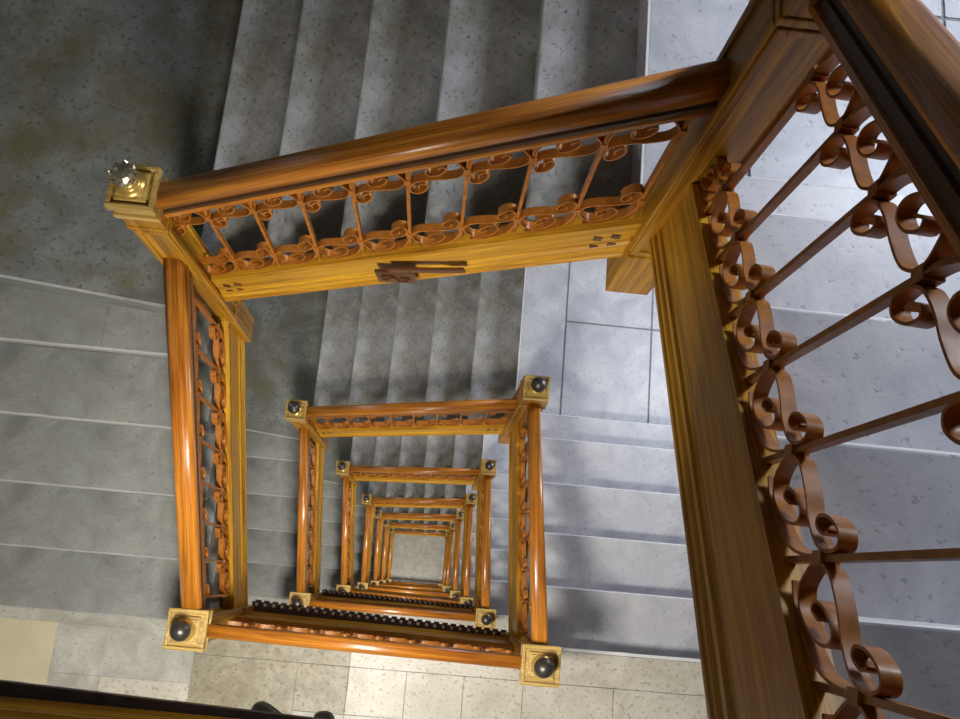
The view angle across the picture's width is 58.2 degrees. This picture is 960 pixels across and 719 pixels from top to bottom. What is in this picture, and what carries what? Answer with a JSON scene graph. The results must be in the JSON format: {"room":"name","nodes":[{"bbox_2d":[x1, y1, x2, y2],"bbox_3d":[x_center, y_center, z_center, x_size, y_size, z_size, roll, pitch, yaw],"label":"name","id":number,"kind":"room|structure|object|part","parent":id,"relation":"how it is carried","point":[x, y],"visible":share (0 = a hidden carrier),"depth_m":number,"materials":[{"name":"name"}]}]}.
{"room":"stairwell","nodes":[
{"label":"stairwell","id":0,"kind":"room"},
{"bbox_2d":[0,0,242,321],"bbox_3d":[-1.724,-0.984,3.532,1.470,0.200,1.580,6,76,-2],"label":"floor","id":1,"kind":"structure","parent":0,"point":[87,86],"depth_m":3.44,"materials":[{"name":"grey stone"}]},
{"bbox_2d":[104,160,253,342],"bbox_3d":[-0.998,-0.315,3.019,0.132,1.535,0.132,6,76,-2],"label":"newel post","id":2,"kind":"object","parent":1,"relation":"on","point":[132,189],"visible":0.87,"depth_m":2.58,"materials":[{"name":"brown wood"}]},
{"bbox_2d":[201,0,638,263],"bbox_3d":[-0.237,-1.007,3.131,1.450,1.055,1.443,6,76,-2],"label":"flight","id":3,"kind":"object","parent":1,"relation":"on","point":[305,74],"visible":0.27,"depth_m":2.93,"materials":[{"name":"grey stone"}]},
{"bbox_2d":[157,58,730,301],"bbox_3d":[-0.251,-0.399,2.437,1.374,1.770,0.074,5,76,-2],"label":"railing","id":4,"kind":"object","parent":3,"relation":"attached to","point":[679,96],"visible":0.98,"depth_m":2.24,"materials":[{"name":"brown wood"}]},
{"bbox_2d":[374,267,465,283],"bbox_3d":[-0.190,-0.264,2.712,0.285,0.182,0.018,6,76,-2],"label":"carved ornament","id":5,"kind":"object","parent":4,"relation":"attached to","point":[393,274],"visible":1,"depth_m":2.69,"materials":[{"name":"brown wood"}]},
{"bbox_3d":[-0.216,-0.490,2.063,1.676,0.104,0.074,-3,74,29],"label":"handrail","id":6,"kind":"part","parent":4,"relation":"part of","materials":[{"name":"brown wood"}]},
{"bbox_2d":[242,290,327,441],"bbox_3d":[-1.934,-0.192,6.729,1.470,0.200,1.580,6,76,-2],"label":"floor","id":7,"kind":"structure","parent":0,"point":[282,355],"depth_m":6.61,"materials":[{"name":"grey stone"}]},
{"bbox_2d":[284,399,328,449],"bbox_3d":[-1.229,0.482,6.202,0.132,1.557,0.132,6,76,-2],"label":"newel post","id":8,"kind":"object","parent":7,"relation":"on","point":[295,411],"visible":0.81,"depth_m":5.59,"materials":[{"name":"brown wood"}]},
{"bbox_2d":[313,268,524,422],"bbox_3d":[-0.447,-0.215,6.328,1.450,1.055,1.443,6,76,-2],"label":"flight","id":9,"kind":"object","parent":7,"relation":"on","point":[449,338],"visible":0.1,"depth_m":6.08,"materials":[{"name":"grey stone"}]},
{"bbox_2d":[306,398,515,436],"bbox_3d":[-0.502,0.396,5.643,1.338,1.747,0.068,5,76,-3],"label":"railing","id":10,"kind":"object","parent":9,"relation":"attached to","point":[455,426],"visible":0.99,"depth_m":5.53,"materials":[{"name":"brown wood"}]},
{"bbox_3d":[-0.466,0.304,5.268,1.633,0.104,0.068,-4,74,29],"label":"handrail","id":11,"kind":"part","parent":10,"relation":"part of","materials":[{"name":"brown wood"}]},
{"bbox_2d":[323,437,352,484],"bbox_3d":[-2.144,0.600,9.926,1.470,0.200,1.580,6,76,-2],"label":"floor","id":12,"kind":"structure","parent":0,"point":[339,448],"depth_m":9.74,"materials":[{"name":"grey stone"}]},
{"bbox_2d":[335,460,357,486],"bbox_3d":[-1.437,1.255,9.404,0.132,1.557,0.132,6,76,-2],"label":"newel post","id":13,"kind":"object","parent":12,"relation":"on","point":[342,467],"visible":0.84,"depth_m":8.77,"materials":[{"name":"brown wood"}]},
{"bbox_2d":[350,435,483,476],"bbox_3d":[-0.656,0.577,9.524,1.450,1.055,1.443,6,76,-2],"label":"flight","id":14,"kind":"object","parent":12,"relation":"on","point":[440,451],"visible":0.09,"depth_m":9.23,"materials":[{"name":"grey stone"}]},
{"bbox_2d":[349,465,478,484],"bbox_3d":[-0.712,1.183,8.841,1.337,1.746,0.068,6,76,-2],"label":"railing","id":15,"kind":"object","parent":14,"relation":"attached to","point":[399,476],"visible":0.98,"depth_m":8.71,"materials":[{"name":"brown wood"}]},
{"bbox_3d":[-0.676,1.091,8.466,1.632,0.104,0.068,-3,74,30],"label":"handrail","id":16,"kind":"part","parent":15,"relation":"part of","materials":[{"name":"brown wood"}]},
{"bbox_2d":[0,606,707,718],"bbox_3d":[-0.572,2.092,3.982,4.400,0.200,1.616,6,76,-2],"label":"floor","id":17,"kind":"structure","parent":0,"point":[94,652],"depth_m":4.02,"materials":[{"name":"beige stone"}]},
{"bbox_2d":[0,284,222,619],"bbox_3d":[-1.869,0.409,3.808,1.442,1.056,1.360,6,76,-2],"label":"flight","id":18,"kind":"object","parent":17,"relation":"on","point":[88,522],"visible":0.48,"depth_m":3.66,"materials":[{"name":"grey stone"}]},
{"bbox_2d":[163,258,247,609],"bbox_3d":[-1.099,0.464,3.573,0.080,1.961,1.161,6,76,-2],"label":"railing","id":19,"kind":"object","parent":18,"relation":"attached to","point":[228,416],"visible":1,"depth_m":3.38,"materials":[{"name":"brown wood"}]},
{"bbox_3d":[-1.072,0.362,3.158,0.080,0.104,1.599,6,116,-2],"label":"handrail","id":20,"kind":"part","parent":19,"relation":"part of","materials":[{"name":"brown wood"}]},
{"bbox_2d":[163,605,253,651],"bbox_3d":[-1.183,1.175,3.852,0.156,1.217,0.156,6,76,-2],"label":"newel post","id":21,"kind":"object","parent":17,"relation":"on","point":[186,629],"visible":0.88,"depth_m":3.38,"materials":[{"name":"brown wood"}]},
{"bbox_2d":[251,701,280,712],"bbox_3d":[-0.919,1.664,3.915,0.290,0.088,0.108,31,76,4],"label":"shoe","id":22,"kind":"object","parent":17,"relation":"on","point":[260,706],"visible":0.55,"depth_m":3.94,"materials":[{"name":"black leather"}]},
{"bbox_2d":[314,711,333,718],"bbox_3d":[-0.712,1.753,3.907,0.108,0.088,0.290,-3,76,-4],"label":"shoe","id":23,"kind":"object","parent":17,"relation":"on","point":[321,714],"visible":0.94,"depth_m":3.95,"materials":[{"name":"black leather"}]},
{"bbox_2d":[207,599,520,668],"bbox_3d":[-0.500,1.243,3.951,1.341,1.017,0.125,7,76,-2],"label":"railing","id":24,"kind":"object","parent":17,"relation":"on","point":[275,623],"visible":0.98,"depth_m":3.94,"materials":[{"name":"brown wood"}]},
{"bbox_3d":[-0.461,1.162,3.502,1.314,0.104,0.056,7,76,-2],"label":"handrail","id":25,"kind":"part","parent":24,"relation":"part of","materials":[{"name":"brown wood"}]},
{"bbox_2d":[503,632,561,687],"bbox_3d":[0.212,1.335,3.904,0.156,1.217,0.156,6,76,-2],"label":"newel post","id":26,"kind":"object","parent":17,"relation":"on","point":[540,664],"visible":0.91,"depth_m":3.43,"materials":[{"name":"brown wood"}]},
{"bbox_2d":[356,481,368,506],"bbox_3d":[-2.353,1.392,13.123,1.470,0.200,1.580,6,76,-2],"label":"floor","id":27,"kind":"structure","parent":0,"point":[363,486],"depth_m":12.91,"materials":[{"name":"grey stone"}]},
{"bbox_2d":[362,494,375,510],"bbox_3d":[-1.611,2.089,12.592,0.132,1.557,0.132,6,76,-2],"label":"newel post","id":28,"kind":"object","parent":27,"relation":"on","point":[366,498],"visible":0.87,"depth_m":11.96,"materials":[{"name":"brown wood"}]},
{"bbox_2d":[368,481,466,497],"bbox_3d":[-0.866,1.369,12.721,1.450,1.055,1.443,6,76,-2],"label":"flight","id":29,"kind":"object","parent":27,"relation":"on","point":[376,489],"visible":0.02,"depth_m":12.42,"materials":[{"name":"grey stone"}]},
{"bbox_2d":[371,497,464,508],"bbox_3d":[-0.887,1.998,12.039,1.330,1.737,0.068,4,76,-3],"label":"railing","id":30,"kind":"object","parent":29,"relation":"attached to","point":[377,501],"visible":0.96,"depth_m":11.88,"materials":[{"name":"brown wood"}]},
{"bbox_3d":[-0.855,1.905,11.664,1.614,0.104,0.068,-4,74,29],"label":"handrail","id":31,"kind":"part","parent":30,"relation":"part of","materials":[{"name":"brown wood"}]},
{"bbox_2d":[248,596,507,631],"bbox_3d":[-0.782,2.884,7.178,4.400,0.200,1.616,6,76,-2],"label":"floor","id":32,"kind":"structure","parent":0,"point":[501,620],"depth_m":7.27,"materials":[{"name":"beige stone"}]},
{"bbox_2d":[246,431,311,599],"bbox_3d":[-2.078,1.201,7.005,1.442,1.055,1.360,6,76,-2],"label":"flight","id":33,"kind":"object","parent":32,"relation":"on","point":[272,462],"visible":0.14,"depth_m":6.87,"materials":[{"name":"grey stone"}]},
{"bbox_2d":[296,428,323,593],"bbox_3d":[-1.329,1.263,6.768,0.068,1.959,1.158,6,76,-2],"label":"railing","id":34,"kind":"object","parent":33,"relation":"attached to","point":[317,467],"visible":1,"depth_m":6.60,"materials":[{"name":"brown wood"}]},
{"bbox_3d":[-1.302,1.160,6.353,0.068,0.104,1.596,6,116,-2],"label":"handrail","id":35,"kind":"part","parent":34,"relation":"part of","materials":[{"name":"brown wood"}]},
{"bbox_2d":[288,592,322,606],"bbox_3d":[-1.411,1.972,7.046,0.156,1.217,0.156,6,76,-2],"label":"newel post","id":36,"kind":"object","parent":32,"relation":"on","point":[298,598],"visible":0.58,"depth_m":6.58,"materials":[{"name":"brown wood"}]},
{"bbox_2d":[309,589,475,621],"bbox_3d":[-0.714,2.031,7.148,1.369,1.017,0.125,6,76,-2],"label":"railing","id":37,"kind":"object","parent":32,"relation":"on","point":[340,600],"visible":1,"depth_m":7.23,"materials":[{"name":"brown wood"}]},
{"bbox_3d":[-0.674,1.950,6.699,1.342,0.104,0.056,6,76,-2],"label":"handrail","id":38,"kind":"part","parent":37,"relation":"part of","materials":[{"name":"brown wood"}]},
{"bbox_2d":[471,606,496,629],"bbox_3d":[0.013,2.114,7.105,0.156,1.217,0.156,6,76,-2],"label":"newel post","id":39,"kind":"object","parent":32,"relation":"on","point":[486,618],"visible":0.85,"depth_m":6.63,"materials":[{"name":"brown wood"}]},
{"bbox_2d":[390,534,445,584],"bbox_3d":[-1.714,5.518,23.498,4.400,0.200,4.360,6,76,-2],"label":"floor","id":40,"kind":"structure","parent":0,"point":[416,558],"depth_m":23.42,"materials":[{"name":"beige stone"}]},
{"bbox_2d":[386,535,389,578],"bbox_3d":[-3.127,5.161,22.989,1.442,1.055,1.360,6,76,-2],"label":"flight","id":41,"kind":"object","parent":40,"relation":"on","point":[389,535],"visible":0.05,"depth_m":22.86,"materials":[{"name":"grey stone"}]},
{"bbox_2d":[387,533,393,578],"bbox_3d":[-2.357,5.220,22.749,0.068,1.968,1.169,6,76,-2],"label":"railing","id":42,"kind":"object","parent":41,"relation":"attached to","point":[391,535],"visible":1,"depth_m":22.38,"materials":[{"name":"brown wood"}]},
{"bbox_2d":[391,581,437,585],"bbox_3d":[-1.761,6.017,23.115,1.336,0.997,0.068,6,76,-2],"label":"railing","id":43,"kind":"object","parent":40,"relation":"on","point":[391,581],"visible":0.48,"depth_m":22.65,"materials":[{"name":"brown wood"}]},
{"bbox_2d":[466,485,476,493],"bbox_3d":[0.608,1.364,12.188,1.524,0.200,1.481,6,76,-2],"label":"floor","id":44,"kind":"structure","parent":0,"point":[468,487],"depth_m":11.93,"materials":[{"name":"white stone"}]},
{"bbox_2d":[461,493,476,511],"bbox_3d":[-0.150,1.909,11.494,0.144,1.647,0.144,6,76,-2],"label":"newel post","id":45,"kind":"object","parent":44,"relation":"on","point":[470,498],"visible":0.84,"depth_m":10.82,"materials":[{"name":"brown wood"}]},
{"bbox_2d":[469,503,476,601],"bbox_3d":[0.544,2.574,11.379,1.443,1.055,1.345,6,76,-2],"label":"flight","id":46,"kind":"object","parent":44,"relation":"on","point":[472,571],"visible":0.02,"depth_m":11.00,"materials":[{"name":"white stone"}]},
{"bbox_2d":[460,504,472,596],"bbox_3d":[-0.166,2.388,10.872,0.068,1.771,1.195,5,76,-2],"label":"railing","id":47,"kind":"object","parent":46,"relation":"attached to","point":[468,512],"visible":1,"depth_m":10.62,"materials":[{"name":"brown wood"}]},
{"bbox_2d":[482,434,508,473],"bbox_3d":[0.817,0.573,8.991,1.524,0.200,1.481,6,76,-2],"label":"floor","id":48,"kind":"structure","parent":0,"point":[492,450],"depth_m":8.75,"materials":[{"name":"white stone"}]},
{"bbox_2d":[472,459,496,489],"bbox_3d":[0.035,1.117,8.296,0.144,1.647,0.144,6,76,-2],"label":"newel post","id":49,"kind":"object","parent":48,"relation":"on","point":[486,466],"visible":0.83,"depth_m":7.62,"materials":[{"name":"brown wood"}]},
{"bbox_2d":[490,473,508,615],"bbox_3d":[0.754,1.782,8.182,1.443,1.055,1.345,6,76,-2],"label":"flight","id":50,"kind":"object","parent":48,"relation":"on","point":[499,565],"visible":0.02,"depth_m":8.00,"materials":[{"name":"white stone"}]},
{"bbox_2d":[474,475,491,608],"bbox_3d":[0.027,1.596,7.675,0.068,1.770,1.193,4,76,-3],"label":"railing","id":51,"kind":"object","parent":50,"relation":"attached to","point":[483,516],"visible":1,"depth_m":7.45,"materials":[{"name":"brown wood"}]},
{"bbox_3d":[0.054,1.501,7.236,0.068,0.104,1.452,4,43,-3],"label":"handrail","id":52,"kind":"part","parent":51,"relation":"part of","materials":[{"name":"brown wood"}]},
{"bbox_2d":[515,258,670,425],"bbox_3d":[1.027,-0.219,5.795,1.524,0.200,1.481,6,76,-2],"label":"floor","id":53,"kind":"structure","parent":0,"point":[599,349],"depth_m":5.64,"materials":[{"name":"white stone"}]},
{"bbox_2d":[498,374,549,443],"bbox_3d":[0.246,0.315,5.102,0.144,1.647,0.144,6,76,-2],"label":"newel post","id":54,"kind":"object","parent":53,"relation":"on","point":[535,389],"visible":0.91,"depth_m":4.46,"materials":[{"name":"brown wood"}]},
{"bbox_2d":[525,413,699,658],"bbox_3d":[0.964,0.990,4.986,1.443,1.055,1.345,6,76,-2],"label":"flight","id":55,"kind":"object","parent":53,"relation":"on","point":[618,579],"visible":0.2,"depth_m":4.63,"materials":[{"name":"white stone"}]},
{"bbox_2d":[508,403,547,644],"bbox_3d":[0.232,0.804,4.470,0.068,1.785,1.217,5,76,-3],"label":"railing","id":56,"kind":"object","parent":55,"relation":"attached to","point":[518,626],"visible":0.98,"depth_m":4.25,"materials":[{"name":"brown wood"}]},
{"bbox_3d":[0.260,0.708,4.032,0.068,0.104,1.481,5,43,-3],"label":"handrail","id":57,"kind":"part","parent":56,"relation":"part of","materials":[{"name":"brown wood"}]},
{"bbox_2d":[630,0,959,204],"bbox_3d":[1.237,-1.011,2.598,1.524,0.200,1.481,6,76,-2],"label":"floor","id":58,"kind":"structure","parent":0,"point":[672,34],"depth_m":2.41,"materials":[{"name":"white stone"}]},
{"bbox_2d":[605,0,830,294],"bbox_3d":[0.514,-0.468,1.907,0.144,1.647,0.144,6,76,-2],"label":"newel post","id":59,"kind":"object","parent":58,"relation":"on","point":[773,46],"visible":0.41,"depth_m":1.64,"materials":[{"name":"brown wood"}]},
{"bbox_2d":[724,176,959,718],"bbox_3d":[1.173,0.199,1.789,1.443,1.055,1.345,6,76,-2],"label":"flight","id":60,"kind":"object","parent":58,"relation":"on","point":[899,486],"visible":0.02,"depth_m":1.61,"materials":[{"name":"white stone"}]},
{"bbox_2d":[649,0,959,718],"bbox_3d":[0.460,-0.011,1.244,0.087,1.892,1.181,9,76,-2],"label":"railing","id":61,"kind":"object","parent":60,"relation":"attached to","point":[765,645],"visible":1,"depth_m":1.18,"materials":[{"name":"brown wood"}]},
{"bbox_3d":[0.490,-0.120,0.774,0.086,0.104,1.467,9,41,-2],"label":"handrail","id":62,"kind":"part","parent":61,"relation":"part of","materials":[{"name":"brown wood"}]},
{"bbox_3d":[-2.563,2.184,16.319,1.470,0.200,1.580,6,76,-2],"label":"floor","id":63,"kind":"structure","parent":0,"visible":0},
{"bbox_2d":[374,510,384,521],"bbox_3d":[-1.835,2.870,15.791,0.132,1.557,0.132,6,76,-2],"label":"newel post","id":64,"kind":"object","parent":63,"relation":"on","point":[378,513],"visible":0.82,"depth_m":15.15,"materials":[{"name":"brown wood"}]},
{"bbox_2d":[379,507,457,513],"bbox_3d":[-1.076,2.161,15.918,1.450,1.055,1.443,6,76,-2],"label":"flight","id":65,"kind":"object","parent":63,"relation":"on","point":[384,509],"visible":0.02,"depth_m":15.60,"materials":[{"name":"grey stone"}]},
{"bbox_2d":[382,512,455,520],"bbox_3d":[-1.107,2.777,15.233,1.338,1.747,0.068,4,76,-3],"label":"railing","id":66,"kind":"object","parent":65,"relation":"attached to","point":[392,516],"visible":0.95,"depth_m":15.03,"materials":[{"name":"brown wood"}]},
{"bbox_3d":[-1.072,2.685,14.858,1.633,0.104,0.068,-4,74,29],"label":"handrail","id":67,"kind":"part","parent":66,"relation":"part of","materials":[{"name":"brown wood"}]},
{"bbox_3d":[-0.991,3.675,10.375,4.400,0.200,1.616,6,76,-2],"label":"floor","id":68,"kind":"structure","parent":0,"visible":0},
{"bbox_2d":[320,481,342,590],"bbox_3d":[-2.288,1.993,10.202,1.442,1.055,1.360,6,76,-2],"label":"flight","id":69,"kind":"object","parent":68,"relation":"on","point":[331,542],"visible":0.02,"depth_m":10.07,"materials":[{"name":"grey stone"}]},
{"bbox_2d":[341,477,355,585],"bbox_3d":[-1.520,2.039,9.968,0.068,1.962,1.162,4,76,-3],"label":"railing","id":70,"kind":"object","parent":69,"relation":"attached to","point":[349,491],"visible":1,"depth_m":9.78,"materials":[{"name":"brown wood"}]},
{"bbox_3d":[-1.493,1.936,9.553,0.068,0.104,1.601,4,116,-3],"label":"handrail","id":71,"kind":"part","parent":70,"relation":"part of","materials":[{"name":"brown wood"}]},
{"bbox_2d":[336,584,355,592],"bbox_3d":[-1.584,2.752,10.249,0.156,1.217,0.156,6,76,-2],"label":"newel post","id":72,"kind":"object","parent":68,"relation":"on","point":[342,588],"visible":0.44,"depth_m":9.79,"materials":[{"name":"brown wood"}]},
{"bbox_2d":[350,588,458,603],"bbox_3d":[-0.904,2.842,10.331,1.342,0.997,0.069,6,76,-2],"label":"railing","id":73,"kind":"object","parent":68,"relation":"on","point":[449,600],"visible":0.75,"depth_m":10.43,"materials":[{"name":"brown wood"}]},
{"bbox_2d":[458,596,473,605],"bbox_3d":[-0.189,2.907,10.302,0.156,1.217,0.156,6,76,-2],"label":"newel post","id":74,"kind":"object","parent":68,"relation":"on","point":[462,600],"visible":0.54,"depth_m":9.84,"materials":[{"name":"brown wood"}]},
{"bbox_3d":[0.398,2.156,15.385,1.523,0.200,1.481,6,76,-2],"label":"floor","id":75,"kind":"structure","parent":0,"visible":0},
{"bbox_2d":[453,510,463,523],"bbox_3d":[-0.358,2.691,14.693,0.144,1.647,0.144,6,76,-2],"label":"newel post","id":76,"kind":"object","parent":75,"relation":"on","point":[459,515],"visible":0.75,"depth_m":14.02,"materials":[{"name":"brown wood"}]},
{"bbox_2d":[457,520,463,590],"bbox_3d":[0.335,3.366,14.576,1.443,1.055,1.345,6,76,-2],"label":"flight","id":77,"kind":"object","parent":75,"relation":"on","point":[461,543],"visible":0.02,"depth_m":14.28,"materials":[{"name":"white stone"}]},
{"bbox_2d":[451,519,461,590],"bbox_3d":[-0.382,3.169,14.071,0.068,1.772,1.196,6,76,-2],"label":"railing","id":78,"kind":"object","parent":77,"relation":"attached to","point":[456,555],"visible":0.99,"depth_m":13.77,"materials":[{"name":"brown wood"}]},
{"bbox_3d":[-2.773,2.976,19.516,1.470,0.200,1.580,6,76,-2],"label":"floor","id":79,"kind":"structure","parent":0,"visible":0},
{"bbox_2d":[383,520,390,528],"bbox_3d":[-2.047,3.643,18.992,0.132,1.557,0.132,6,76,-2],"label":"newel post","id":80,"kind":"object","parent":79,"relation":"on","point":[386,522],"visible":0.8,"depth_m":18.35,"materials":[{"name":"brown wood"}]},
{"bbox_2d":[386,519,450,524],"bbox_3d":[-1.286,2.953,19.114,1.450,1.055,1.443,6,76,-2],"label":"flight","id":81,"kind":"object","parent":79,"relation":"on","point":[395,521],"visible":0.02,"depth_m":18.79,"materials":[{"name":"grey stone"}]},
{"bbox_2d":[389,522,448,530],"bbox_3d":[-1.324,3.565,18.433,1.331,1.742,0.068,6,76,-2],"label":"railing","id":82,"kind":"object","parent":81,"relation":"attached to","point":[391,524],"visible":0.97,"depth_m":18.21,"materials":[{"name":"brown wood"}]},
{"bbox_3d":[0.188,2.948,18.582,1.523,0.200,1.481,6,76,-2],"label":"floor","id":83,"kind":"structure","parent":0,"visible":0},
{"bbox_2d":[447,523,455,532],"bbox_3d":[-0.580,3.492,17.887,0.144,1.647,0.144,6,76,-2],"label":"newel post","id":84,"kind":"object","parent":83,"relation":"on","point":[451,525],"visible":0.73,"depth_m":17.20,"materials":[{"name":"brown wood"}]},
{"bbox_2d":[449,532,454,585],"bbox_3d":[0.125,4.158,17.773,1.443,1.055,1.345,6,76,-2],"label":"flight","id":85,"kind":"object","parent":83,"relation":"on","point":[454,532],"visible":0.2,"depth_m":17.39,"materials":[{"name":"white stone"}]},
{"bbox_2d":[444,530,453,585],"bbox_3d":[-0.615,3.957,17.277,0.068,1.752,1.165,7,76,-2],"label":"railing","id":86,"kind":"object","parent":85,"relation":"attached to","point":[451,533],"visible":0.98,"depth_m":16.93,"materials":[{"name":"brown wood"}]},
{"bbox_3d":[-2.982,3.768,22.713,1.470,0.200,1.580,6,76,-2],"label":"floor","id":87,"kind":"structure","parent":0,"visible":0},
{"bbox_2d":[394,528,444,532],"bbox_3d":[-1.495,3.744,22.311,1.450,1.055,1.443,6,76,-2],"label":"flight","id":88,"kind":"object","parent":87,"relation":"on","point":[407,529],"visible":0.02,"depth_m":21.99,"materials":[{"name":"grey stone"}]},
{"bbox_2d":[394,530,444,536],"bbox_3d":[-1.534,4.357,21.629,1.331,1.742,0.068,6,76,-2],"label":"railing","id":89,"kind":"object","parent":88,"relation":"attached to","point":[404,532],"visible":0.98,"depth_m":21.39,"materials":[{"name":"brown wood"}]},
{"bbox_3d":[-1.201,4.467,13.572,4.400,0.200,1.616,6,76,-2],"label":"floor","id":90,"kind":"structure","parent":0,"visible":0},
{"bbox_2d":[353,505,365,586],"bbox_3d":[-2.498,2.785,13.399,1.442,1.055,1.360,6,76,-2],"label":"flight","id":91,"kind":"object","parent":90,"relation":"on","point":[360,511],"visible":0.02,"depth_m":13.26,"materials":[{"name":"grey stone"}]},
{"bbox_2d":[361,505,373,582],"bbox_3d":[-1.714,2.858,13.174,0.068,1.934,1.128,6,76,-2],"label":"railing","id":92,"kind":"object","parent":91,"relation":"attached to","point":[369,516],"visible":0.99,"depth_m":12.92,"materials":[{"name":"brown wood"}]},
{"bbox_2d":[357,582,370,588],"bbox_3d":[-1.797,3.550,13.444,0.156,1.217,0.156,6,76,-2],"label":"newel post","id":93,"kind":"object","parent":90,"relation":"on","point":[361,585],"visible":0.62,"depth_m":12.98,"materials":[{"name":"brown wood"}]},
{"bbox_2d":[368,585,449,596],"bbox_3d":[-1.122,3.631,13.528,1.330,0.997,0.069,6,76,-2],"label":"railing","id":94,"kind":"object","parent":90,"relation":"on","point":[371,587],"visible":0.96,"depth_m":13.06,"materials":[{"name":"brown wood"}]},
{"bbox_2d":[449,590,459,597],"bbox_3d":[-0.412,3.688,13.500,0.156,1.217,0.156,6,76,-2],"label":"newel post","id":95,"kind":"object","parent":90,"relation":"on","point":[453,594],"visible":0.63,"depth_m":13.03,"materials":[{"name":"brown wood"}]},
{"bbox_3d":[-1.411,5.259,16.769,4.400,0.200,1.616,6,76,-2],"label":"floor","id":96,"kind":"structure","parent":0,"visible":0},
{"bbox_2d":[369,520,376,582],"bbox_3d":[-2.707,3.577,16.595,1.442,1.055,1.360,6,76,-2],"label":"flight","id":97,"kind":"object","parent":96,"relation":"on","point":[375,521],"visible":0.02,"depth_m":16.47,"materials":[{"name":"brown wood"}]},
{"bbox_2d":[373,518,382,580],"bbox_3d":[-1.930,3.644,16.366,0.068,1.944,1.140,5,76,-2],"label":"railing","id":98,"kind":"object","parent":97,"relation":"attached to","point":[379,530],"visible":1,"depth_m":16.08,"materials":[{"name":"brown wood"}]},
{"bbox_2d":[371,580,380,585],"bbox_3d":[-2.004,4.344,16.640,0.156,1.217,0.156,6,76,-2],"label":"newel post","id":99,"kind":"object","parent":96,"relation":"on","point":[372,582],"visible":0.44,"depth_m":16.17,"materials":[{"name":"brown wood"}]},
{"bbox_2d":[379,583,442,590],"bbox_3d":[-1.347,4.413,16.726,1.292,0.997,0.068,5,76,-3],"label":"railing","id":100,"kind":"object","parent":96,"relation":"on","point":[380,584],"visible":0.94,"depth_m":16.26,"materials":[{"name":"brown wood"}]},
{"bbox_2d":[443,586,450,591],"bbox_3d":[-0.655,4.457,16.701,0.156,1.217,0.156,6,76,-2],"label":"newel post","id":101,"kind":"object","parent":96,"relation":"on","point":[445,588],"visible":0.69,"depth_m":16.23,"materials":[{"name":"brown wood"}]},
{"bbox_3d":[-1.620,6.051,19.965,4.400,0.200,1.616,6,76,-2],"label":"floor","id":102,"kind":"structure","parent":0,"visible":0},
{"bbox_2d":[380,529,384,579],"bbox_3d":[-2.917,4.369,19.792,1.442,1.055,1.360,6,76,-2],"label":"flight","id":103,"kind":"object","parent":102,"relation":"on","point":[383,529],"visible":0.02,"depth_m":19.65,"materials":[{"name":"brown wood"}]},
{"bbox_2d":[381,527,389,579],"bbox_3d":[-2.148,4.428,19.552,0.068,1.968,1.169,6,76,-2],"label":"railing","id":104,"kind":"object","parent":103,"relation":"attached to","point":[386,531],"visible":1,"depth_m":19.23,"materials":[{"name":"brown wood"}]},
{"bbox_2d":[386,582,440,586],"bbox_3d":[-1.551,5.225,19.918,1.336,0.997,0.068,6,76,-2],"label":"railing","id":105,"kind":"object","parent":102,"relation":"on","point":[386,582],"visible":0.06,"depth_m":20.32,"materials":[{"name":"brown wood"}]},
{"bbox_3d":[-0.021,3.740,21.778,1.523,0.200,1.481,6,76,-2],"label":"floor","id":106,"kind":"structure","parent":0,"visible":0},
{"bbox_3d":[-0.085,4.950,20.969,1.443,1.055,1.345,6,76,-2],"label":"flight","id":107,"kind":"object","parent":106,"relation":"on","visible":0},
{"bbox_2d":[442,537,448,584],"bbox_3d":[-0.811,4.763,20.462,0.068,1.771,1.195,6,76,-2],"label":"railing","id":108,"kind":"object","parent":107,"relation":"attached to","point":[447,538],"visible":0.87,"depth_m":20.24,"materials":[{"name":"brown wood"}]},
{"bbox_3d":[-0.362,1.300,0.785,4.400,0.200,1.616,6,76,-2],"label":"floor","id":109,"kind":"structure","parent":0,"visible":0},
{"bbox_2d":[0,680,323,718],"bbox_3d":[-0.313,0.431,0.757,1.331,1.017,0.093,7,76,-2],"label":"railing","id":110,"kind":"object","parent":109,"relation":"on","point":[18,700],"visible":1,"depth_m":1.24,"materials":[{"name":"brown wood"}]}
]}

